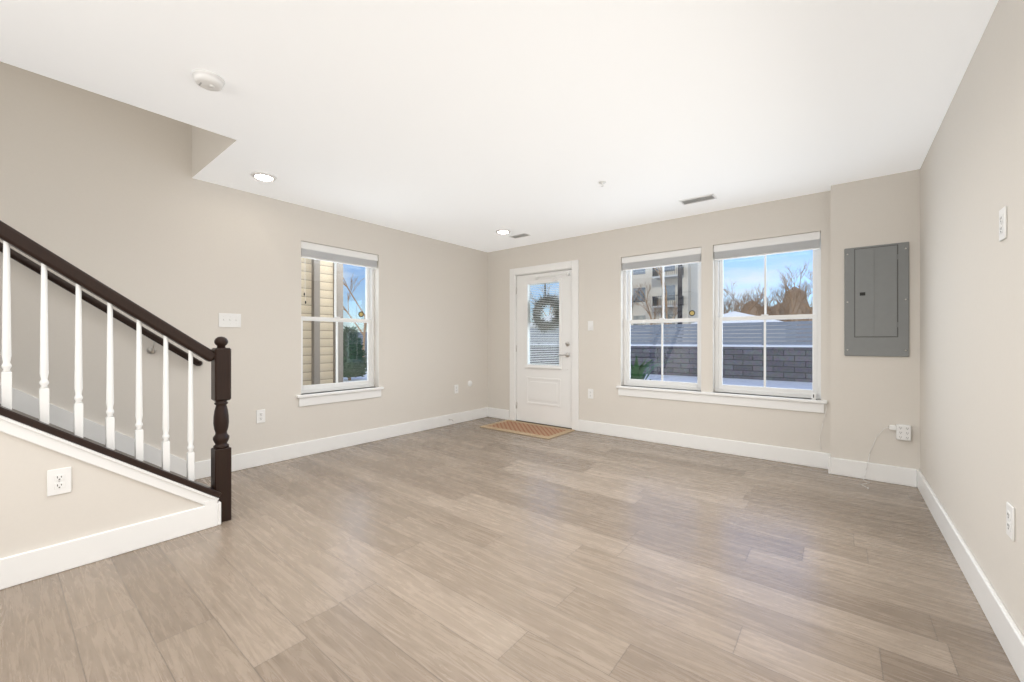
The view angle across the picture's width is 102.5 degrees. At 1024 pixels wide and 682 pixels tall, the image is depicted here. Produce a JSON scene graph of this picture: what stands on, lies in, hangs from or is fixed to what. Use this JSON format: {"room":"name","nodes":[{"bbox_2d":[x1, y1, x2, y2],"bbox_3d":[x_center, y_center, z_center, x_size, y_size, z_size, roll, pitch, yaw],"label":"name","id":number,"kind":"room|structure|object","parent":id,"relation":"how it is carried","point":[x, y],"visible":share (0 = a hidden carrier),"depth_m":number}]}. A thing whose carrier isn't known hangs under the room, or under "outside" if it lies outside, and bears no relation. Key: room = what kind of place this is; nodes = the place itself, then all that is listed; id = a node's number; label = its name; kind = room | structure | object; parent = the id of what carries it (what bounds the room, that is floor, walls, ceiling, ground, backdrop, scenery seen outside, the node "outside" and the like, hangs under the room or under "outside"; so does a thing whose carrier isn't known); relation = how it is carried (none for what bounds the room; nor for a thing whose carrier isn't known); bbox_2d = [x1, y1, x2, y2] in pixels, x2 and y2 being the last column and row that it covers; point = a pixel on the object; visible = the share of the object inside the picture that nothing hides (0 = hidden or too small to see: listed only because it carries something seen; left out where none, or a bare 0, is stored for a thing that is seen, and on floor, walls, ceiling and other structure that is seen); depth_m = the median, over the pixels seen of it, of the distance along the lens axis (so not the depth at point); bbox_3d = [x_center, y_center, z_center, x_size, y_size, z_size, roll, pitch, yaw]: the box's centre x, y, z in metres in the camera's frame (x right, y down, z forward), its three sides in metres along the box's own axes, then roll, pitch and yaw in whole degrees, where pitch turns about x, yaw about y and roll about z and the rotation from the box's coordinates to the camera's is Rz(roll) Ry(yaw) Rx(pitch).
{"room":"empty living room","nodes":[
{"label":"empty living room","id":0,"kind":"room"},
{"bbox_2d":[192,125,202,139],"bbox_3d":[-2.168,-2.947,3.047,0.990,2.660,0.100,0,0,39],"label":"wall","id":1,"kind":"structure","parent":0,"point":[196,131],"depth_m":3.22},
{"bbox_2d":[0,61,487,461],"bbox_3d":[-2.980,-1.577,2.983,0.200,5.400,8.545,0,0,39],"label":"wall","id":2,"kind":"structure","parent":0,"point":[113,194],"depth_m":3.29},
{"bbox_2d":[219,313,240,326],"bbox_3d":[-2.414,-0.177,3.518,0.016,0.118,0.165,0,0,39],"label":"switch plate","id":3,"kind":"object","parent":2,"relation":"attached to","point":[229,320],"visible":1,"depth_m":3.52},
{"bbox_2d":[256,409,264,422],"bbox_3d":[-2.268,0.680,3.708,0.008,0.118,0.072,0,0,39],"label":"electrical outlet","id":4,"kind":"object","parent":2,"relation":"attached to","point":[260,416],"visible":1,"depth_m":3.70},
{"bbox_2d":[296,241,383,406],"bbox_3d":[-1.836,-0.171,4.369,0.210,1.613,0.950,0,0,39],"label":"window","id":5,"kind":"structure","parent":2,"relation":"in","point":[335,255],"depth_m":4.40},
{"bbox_2d":[195,407,486,479],"bbox_3d":[-1.463,1.053,4.708,0.020,0.140,3.555,0,0,39],"label":"baseboard","id":6,"kind":"structure","parent":2,"relation":"attached to","point":[241,461],"depth_m":4.22},
{"bbox_2d":[454,385,457,393],"bbox_3d":[-0.757,0.655,5.600,0.008,0.118,0.072,0,0,39],"label":"electrical outlet","id":7,"kind":"object","parent":2,"relation":"attached to","point":[455,388],"visible":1,"depth_m":5.58},
{"bbox_2d":[301,257,342,384],"bbox_3d":[-9.290,-2.327,1.746,5.480,7.100,15.140,0,0,39],"label":"siding","id":8,"kind":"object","parent":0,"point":[322,379],"depth_m":5.79},
{"bbox_2d":[0,0,997,251],"bbox_3d":[-1.116,-1.467,1.495,4.570,0.300,8.145,0,0,39],"label":"ceiling","id":9,"kind":"structure","parent":0,"point":[474,124],"depth_m":2.19},
{"bbox_2d":[191,69,224,91],"bbox_3d":[-1.519,-1.295,2.057,0.136,0.044,0.136,0,0,39],"label":"smoke detector","id":10,"kind":"object","parent":9,"relation":"attached to","point":[208,80],"visible":1,"depth_m":2.03},
{"bbox_2d":[251,172,276,181],"bbox_3d":[-1.984,-1.311,3.285,0.180,0.012,0.180,0,0,39],"label":"recessed light","id":11,"kind":"object","parent":9,"relation":"in","point":[262,176],"visible":1,"depth_m":3.26},
{"bbox_2d":[496,229,510,233],"bbox_3d":[-0.106,-1.311,4.933,0.180,0.012,0.180,0,0,39],"label":"recessed light","id":12,"kind":"object","parent":9,"relation":"in","point":[503,231],"visible":0.96,"depth_m":4.89},
{"bbox_2d":[509,233,530,238],"bbox_3d":[0.100,-1.312,5.127,0.260,0.008,0.130,0,0,39],"label":"ceiling vent","id":13,"kind":"object","parent":9,"relation":"in","point":[520,235],"visible":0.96,"depth_m":5.11},
{"bbox_2d":[679,194,716,204],"bbox_3d":[1.727,-1.312,3.816,0.300,0.008,0.150,0,0,39],"label":"ceiling vent","id":14,"kind":"object","parent":9,"relation":"in","point":[698,199],"visible":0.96,"depth_m":3.81},
{"bbox_2d":[0,417,1019,681],"bbox_3d":[-1.116,1.173,1.495,4.970,0.100,8.545,0,0,39],"label":"floor","id":15,"kind":"structure","parent":0,"point":[470,551],"depth_m":1.92},
{"bbox_2d":[0,220,230,589],"bbox_3d":[-3.547,-0.234,1.200,1.146,2.713,4.651,0,0,39],"label":"staircase","id":16,"kind":"structure","parent":15,"relation":"on","point":[126,494],"depth_m":2.12},
{"bbox_2d":[47,467,70,496],"bbox_3d":[-2.200,0.683,1.996,0.008,0.125,0.080,0,0,39],"label":"outlet","id":17,"kind":"object","parent":16,"relation":"attached to","point":[58,481],"visible":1,"depth_m":1.99},
{"bbox_2d":[480,420,574,438],"bbox_3d":[0.183,1.117,5.247,1.080,0.010,0.600,0,0,39],"label":"door mat","id":18,"kind":"object","parent":15,"relation":"on","point":[532,429],"visible":0.88,"depth_m":5.16},
{"bbox_2d":[488,190,830,453],"bbox_3d":[1.565,-0.247,4.694,4.770,2.740,0.200,0,0,39],"label":"wall","id":19,"kind":"structure","parent":0,"point":[599,256],"depth_m":4.50},
{"bbox_2d":[487,407,509,419],"bbox_3d":[-0.189,1.053,5.955,0.395,0.140,0.016,0,0,39],"label":"baseboard","id":20,"kind":"structure","parent":19,"relation":"attached to","point":[491,412],"depth_m":5.95},
{"bbox_2d":[516,269,571,427],"bbox_3d":[0.471,0.100,5.580,0.909,2.023,0.296,0,0,39],"label":"entry door","id":21,"kind":"structure","parent":19,"relation":"in","point":[544,393],"depth_m":5.50},
{"bbox_2d":[510,260,578,430],"bbox_3d":[0.462,0.053,5.561,1.105,2.140,0.215,0,0,39],"label":"door frame","id":22,"kind":"structure","parent":19,"relation":"attached to","point":[573,265],"depth_m":5.38},
{"bbox_2d":[588,389,592,398],"bbox_3d":[0.964,0.648,5.040,0.072,0.118,0.008,0,0,39],"label":"electrical outlet","id":23,"kind":"object","parent":19,"relation":"attached to","point":[590,393],"visible":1,"depth_m":5.04},
{"bbox_2d":[588,321,592,330],"bbox_3d":[0.962,-0.187,5.037,0.072,0.118,0.016,0,0,39],"label":"light switch","id":24,"kind":"object","parent":19,"relation":"attached to","point":[590,325],"visible":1,"depth_m":5.04},
{"bbox_2d":[622,247,700,390],"bbox_3d":[1.674,-0.227,4.599,0.880,1.500,0.163,0,0,39],"label":"window","id":25,"kind":"structure","parent":19,"relation":"in","point":[670,258],"depth_m":4.61},
{"bbox_2d":[578,420,830,468],"bbox_3d":[1.806,1.053,4.360,2.495,0.140,0.020,0,0,39],"label":"baseboard","id":26,"kind":"structure","parent":19,"relation":"attached to","point":[753,450],"depth_m":4.16},
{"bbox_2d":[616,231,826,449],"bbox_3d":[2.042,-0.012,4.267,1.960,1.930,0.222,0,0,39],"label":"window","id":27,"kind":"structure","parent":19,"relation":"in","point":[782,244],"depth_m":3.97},
{"bbox_2d":[831,169,919,469],"bbox_3d":[2.955,-0.097,3.367,0.540,2.440,0.140,0,0,39],"label":"wall","id":28,"kind":"structure","parent":0,"point":[872,397],"depth_m":3.30},
{"bbox_2d":[827,455,914,486],"bbox_3d":[2.885,1.053,3.324,0.516,0.140,0.016,0,0,39],"label":"baseboard","id":29,"kind":"structure","parent":28,"relation":"attached to","point":[897,475],"depth_m":3.30},
{"bbox_2d":[844,242,908,356],"bbox_3d":[2.916,-0.322,3.294,0.390,0.890,0.022,0,0,39],"label":"electrical panel","id":30,"kind":"object","parent":28,"relation":"attached to","point":[876,300],"visible":1,"depth_m":3.28},
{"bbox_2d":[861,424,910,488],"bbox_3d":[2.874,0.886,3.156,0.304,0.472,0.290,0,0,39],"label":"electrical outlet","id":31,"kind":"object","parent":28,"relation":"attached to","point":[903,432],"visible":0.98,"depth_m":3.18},
{"bbox_2d":[920,0,1023,635],"bbox_3d":[0.686,-0.247,-0.071,0.200,2.740,8.345,0,0,39],"label":"wall","id":32,"kind":"structure","parent":0,"point":[972,351],"depth_m":1.79},
{"bbox_2d":[915,469,1023,681],"bbox_3d":[0.618,1.053,0.021,0.020,0.140,8.005,0,0,39],"label":"baseboard","id":33,"kind":"structure","parent":32,"relation":"attached to","point":[1008,633],"depth_m":1.74},
{"bbox_2d":[999,206,1006,241],"bbox_3d":[1.833,-0.437,1.536,0.008,0.118,0.072,0,0,39],"label":"light switch","id":34,"kind":"object","parent":32,"relation":"attached to","point":[1003,223],"visible":0.98,"depth_m":1.52},
{"bbox_2d":[1006,502,1014,540],"bbox_3d":[1.779,0.643,1.467,0.008,0.118,0.072,0,0,39],"label":"electrical outlet","id":35,"kind":"object","parent":32,"relation":"attached to","point":[1010,520],"visible":0.96,"depth_m":1.46},
{"label":"outside","id":36,"kind":"structure","parent":0,"visible":0},
{"bbox_2d":[343,344,811,389],"bbox_3d":[24.872,0.713,37.724,180.000,1.120,150.000,0,0,39],"label":"snow","id":37,"kind":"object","parent":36,"point":[744,382],"depth_m":12.40},
{"bbox_2d":[343,326,366,379],"bbox_3d":[-5.051,0.360,12.787,1.328,1.727,1.238,0,0,39],"label":"evergreen shrub","id":38,"kind":"object","parent":37,"relation":"on","point":[351,357],"depth_m":12.58},
{"bbox_2d":[357,333,366,356],"bbox_3d":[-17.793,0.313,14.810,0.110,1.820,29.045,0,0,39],"label":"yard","id":39,"kind":"structure","parent":37,"relation":"on","point":[361,337],"depth_m":25.58},
{"bbox_2d":[530,314,558,338],"bbox_3d":[5.159,-0.927,34.265,6.100,2.300,6.600,0,0,39],"label":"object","id":40,"kind":"structure","parent":37,"relation":"on","point":[551,314],"depth_m":32.73},
{"bbox_2d":[343,259,812,356],"bbox_3d":[12.309,-3.071,29.361,42.422,8.596,51.125,0,0,39],"label":"bare trees","id":41,"kind":"object","parent":37,"relation":"on","point":[795,293],"depth_m":37.62},
{"bbox_2d":[358,321,811,344],"bbox_3d":[6.765,-0.242,15.070,80.045,0.790,0.122,0,0,39],"label":"fence","id":42,"kind":"object","parent":37,"relation":"on","point":[780,334],"depth_m":14.21},
{"bbox_2d":[364,345,811,381],"bbox_3d":[6.306,0.706,14.459,120.000,1.135,0.530,0,0,39],"label":"fence","id":43,"kind":"object","parent":37,"relation":"on","point":[751,358],"depth_m":13.31},
{"bbox_2d":[631,356,675,379],"bbox_3d":[1.656,0.696,5.717,1.003,1.053,0.907,0,0,39],"label":"plant","id":44,"kind":"object","parent":37,"relation":"on","point":[636,375],"depth_m":5.61},
{"bbox_2d":[631,263,696,337],"bbox_3d":[17.336,-7.827,50.454,14.340,16.100,15.500,0,0,39],"label":"apartment block","id":45,"kind":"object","parent":37,"relation":"on","point":[672,287],"depth_m":43.06},
{"bbox_2d":[530,287,812,322],"bbox_3d":[32.443,-3.072,48.287,91.542,6.591,6.067,0,0,39],"label":"bare trees","id":46,"kind":"object","parent":37,"relation":"on","point":[752,312],"depth_m":47.11},
{"bbox_2d":[677,265,681,337],"bbox_3d":[9.467,-4.827,23.150,1.900,10.100,0.260,0,0,39],"label":"utility pole","id":47,"kind":"object","parent":37,"relation":"on","point":[679,289],"depth_m":23.05},
{"bbox_2d":[691,311,784,337],"bbox_3d":[17.033,-0.852,29.906,6.100,2.150,8.600,0,0,39],"label":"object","id":48,"kind":"structure","parent":37,"relation":"on","point":[732,314],"depth_m":26.35}
]}

